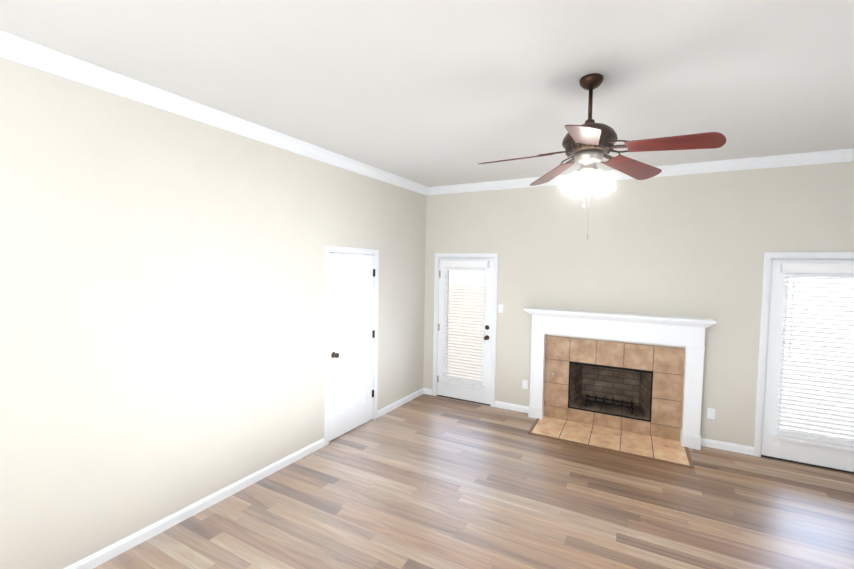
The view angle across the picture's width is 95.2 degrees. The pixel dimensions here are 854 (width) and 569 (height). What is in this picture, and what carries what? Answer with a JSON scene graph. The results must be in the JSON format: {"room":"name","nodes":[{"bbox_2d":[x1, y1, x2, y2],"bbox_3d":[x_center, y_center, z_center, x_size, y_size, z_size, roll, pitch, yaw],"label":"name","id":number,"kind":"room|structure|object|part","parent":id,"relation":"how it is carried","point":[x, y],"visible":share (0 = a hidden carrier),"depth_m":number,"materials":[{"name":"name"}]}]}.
{"room":"living room","nodes":[
{"label":"living room","id":0,"kind":"room"},
{"bbox_2d":[0,57,425,568],"bbox_3d":[-1.786,0.217,2.967,0.140,3.050,6.674,2,3,30],"label":"wall","id":1,"kind":"structure","parent":0,"point":[162,292],"depth_m":2.68,"materials":[{"name":"paint"}]},
{"bbox_2d":[64,438,324,568],"bbox_3d":[-2.218,1.730,2.190,0.225,0.084,4.471,2,3,28],"label":"baseboard","id":2,"kind":"structure","parent":1,"relation":"attached to","point":[98,558],"depth_m":2.90,"materials":[{"name":"white wood"}]},
{"bbox_2d":[0,30,431,194],"bbox_3d":[-1.629,-1.255,2.901,0.396,0.098,6.534,2,3,28],"label":"crown molding","id":3,"kind":"structure","parent":1,"relation":"attached to","point":[29,53],"depth_m":2.64,"materials":[{"name":"white wood"}]},
{"bbox_2d":[324,245,378,445],"bbox_3d":[-0.897,0.633,4.489,0.162,2.107,0.896,2,3,30],"label":"door frame","id":4,"kind":"structure","parent":1,"relation":"attached to","point":[328,249],"depth_m":4.14,"materials":[{"name":"white wood"}]},
{"bbox_2d":[329,253,374,440],"bbox_3d":[-0.829,0.669,4.466,0.103,2.028,0.786,2,3,30],"label":"interior door","id":5,"kind":"structure","parent":1,"relation":"in","point":[351,340],"depth_m":4.44,"materials":[{"name":"white wood"}]},
{"bbox_3d":[-0.979,0.760,4.183,0.068,0.066,0.066,2,3,30],"label":"interior door knob","id":6,"kind":"part","parent":5,"relation":"part of","materials":[{"name":"black metal"}]},
{"bbox_3d":[-0.649,0.602,4.785,0.014,1.580,0.050,2,3,30],"label":"interior door hinges","id":7,"kind":"part","parent":5,"relation":"part of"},
{"bbox_2d":[377,388,424,417],"bbox_3d":[-0.341,1.614,5.379,0.067,0.084,1.141,2,3,28],"label":"baseboard","id":8,"kind":"structure","parent":1,"relation":"attached to","point":[408,398],"depth_m":5.31,"materials":[{"name":"white wood"}]},
{"bbox_2d":[0,0,853,186],"bbox_3d":[0.473,-1.280,1.792,5.812,0.120,6.814,2,3,28],"label":"ceiling","id":9,"kind":"structure","parent":0,"point":[430,93],"depth_m":2.25,"materials":[{"name":"paint"}]},
{"bbox_2d":[478,73,725,238],"bbox_3d":[0.967,-0.754,2.323,1.280,0.964,1.245,2,3,28],"label":"ceiling fan","id":10,"kind":"object","parent":9,"relation":"hanging from","point":[588,144],"visible":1,"depth_m":2.29,"materials":[{"name":"brown wood"}]},
{"bbox_3d":[0.971,-0.481,2.379,0.042,0.415,0.045,2,3,28],"label":"pull chain","id":11,"kind":"part","parent":10,"relation":"part of","materials":[{"name":"grey metal"}]},
{"bbox_3d":[0.984,-1.016,2.355,0.312,0.444,0.312,2,3,28],"label":"motor","id":12,"kind":"part","parent":10,"relation":"part of","materials":[{"name":"brown metal"}]},
{"bbox_2d":[93,394,853,568],"bbox_3d":[1.179,1.916,1.539,7.520,0.120,6.814,2,3,28],"label":"floor","id":13,"kind":"structure","parent":0,"point":[424,481],"depth_m":3.08,"materials":[{"name":"laminate"}]},
{"bbox_2d":[524,307,715,468],"bbox_3d":[2.132,1.033,4.576,1.966,1.398,1.081,2,3,28],"label":"fireplace","id":14,"kind":"object","parent":13,"relation":"on","point":[640,400],"visible":1,"depth_m":4.57,"materials":[{"name":"tile"}]},
{"bbox_2d":[524,307,715,323],"bbox_3d":[2.142,0.350,4.543,1.966,0.030,0.219,2,3,28],"label":"mantel shelf","id":15,"kind":"object","parent":14,"relation":"attached to","point":[546,311],"depth_m":4.43,"materials":[{"name":"white wood"}]},
{"bbox_3d":[2.148,0.395,4.558,1.942,0.062,0.190,2,3,28],"label":"mantel crown","id":16,"kind":"part","parent":14,"relation":"part of","materials":[{"name":"white wood"}]},
{"bbox_2d":[423,161,853,446],"bbox_3d":[2.225,0.201,4.698,5.312,3.050,0.140,2,3,28],"label":"wall","id":17,"kind":"structure","parent":0,"point":[694,245],"depth_m":4.38,"materials":[{"name":"paint"}]},
{"bbox_2d":[432,253,497,406],"bbox_3d":[0.548,0.607,5.571,0.956,2.107,0.246,2,3,28],"label":"patio door","id":18,"kind":"structure","parent":17,"relation":"in","point":[482,391],"depth_m":5.50,"materials":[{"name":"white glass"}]},
{"bbox_3d":[0.529,0.581,5.535,0.610,1.625,0.010,2,3,28],"label":"lite frame","id":19,"kind":"part","parent":18,"relation":"part of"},
{"bbox_3d":[0.548,0.580,5.570,0.556,1.566,0.004,2,3,28],"label":"glass","id":20,"kind":"part","parent":18,"relation":"part of","materials":[{"name":"clear glass"}]},
{"bbox_3d":[0.815,0.665,5.354,0.066,0.205,0.068,2,3,28],"label":"knob","id":21,"kind":"part","parent":18,"relation":"part of","materials":[{"name":"brown metal"}]},
{"bbox_2d":[498,304,503,312],"bbox_3d":[0.996,0.325,5.263,0.070,0.114,0.013,2,3,28],"label":"switch plate","id":22,"kind":"object","parent":17,"relation":"attached to","point":[500,308],"visible":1,"depth_m":5.27,"materials":[{"name":"white plastic"}]},
{"bbox_2d":[494,401,527,412],"bbox_3d":[1.144,1.644,5.234,0.490,0.084,0.014,2,3,28],"label":"baseboard","id":23,"kind":"structure","parent":17,"relation":"attached to","point":[498,404],"depth_m":5.23,"materials":[{"name":"white wood"}]},
{"bbox_2d":[522,380,527,388],"bbox_3d":[1.296,1.319,5.146,0.070,0.114,0.007,2,3,28],"label":"electrical outlet","id":24,"kind":"object","parent":17,"relation":"attached to","point":[525,384],"visible":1,"depth_m":5.14,"materials":[{"name":"white plastic"}]},
{"bbox_2d":[428,148,853,194],"bbox_3d":[2.192,-1.269,4.528,4.800,0.098,0.094,2,3,28],"label":"crown molding","id":25,"kind":"structure","parent":17,"relation":"attached to","point":[842,155],"depth_m":4.15,"materials":[{"name":"white wood"}]},
{"bbox_2d":[707,408,714,418],"bbox_3d":[3.069,1.394,4.214,0.070,0.114,0.007,2,3,28],"label":"electrical outlet","id":26,"kind":"object","parent":17,"relation":"attached to","point":[710,413],"visible":1,"depth_m":4.21,"materials":[{"name":"white plastic"}]},
{"bbox_2d":[701,438,753,455],"bbox_3d":[3.184,1.725,4.162,0.470,0.084,0.014,2,3,28],"label":"baseboard","id":27,"kind":"structure","parent":17,"relation":"attached to","point":[705,442],"depth_m":4.15,"materials":[{"name":"white wood"}]},
{"bbox_2d":[754,252,853,473],"bbox_3d":[3.869,0.738,3.856,0.956,2.107,0.192,2,3,28],"label":"door frame","id":28,"kind":"structure","parent":17,"relation":"attached to","point":[768,256],"depth_m":3.96,"materials":[{"name":"white wood"}]},
{"bbox_2d":[761,260,853,471],"bbox_3d":[3.849,0.769,3.823,0.820,2.021,0.045,2,3,28],"label":"door","id":29,"kind":"structure","parent":17,"relation":"in","point":[818,455],"depth_m":3.94,"materials":[{"name":"white wood"}]},
{"bbox_2d":[774,263,853,450],"bbox_3d":[3.829,0.679,3.776,0.710,1.760,0.125,2,3,28],"label":"window blind","id":30,"kind":"object","parent":29,"relation":"attached to","point":[795,270],"depth_m":3.79,"materials":[{"name":"white plastic"}]},
{"label":"outside","id":31,"kind":"structure","parent":0,"visible":0},
{"bbox_2d":[356,254,853,438],"bbox_3d":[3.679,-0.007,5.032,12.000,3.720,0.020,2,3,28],"label":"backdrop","id":32,"kind":"structure","parent":31,"point":[451,275],"depth_m":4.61,"materials":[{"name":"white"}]}
]}

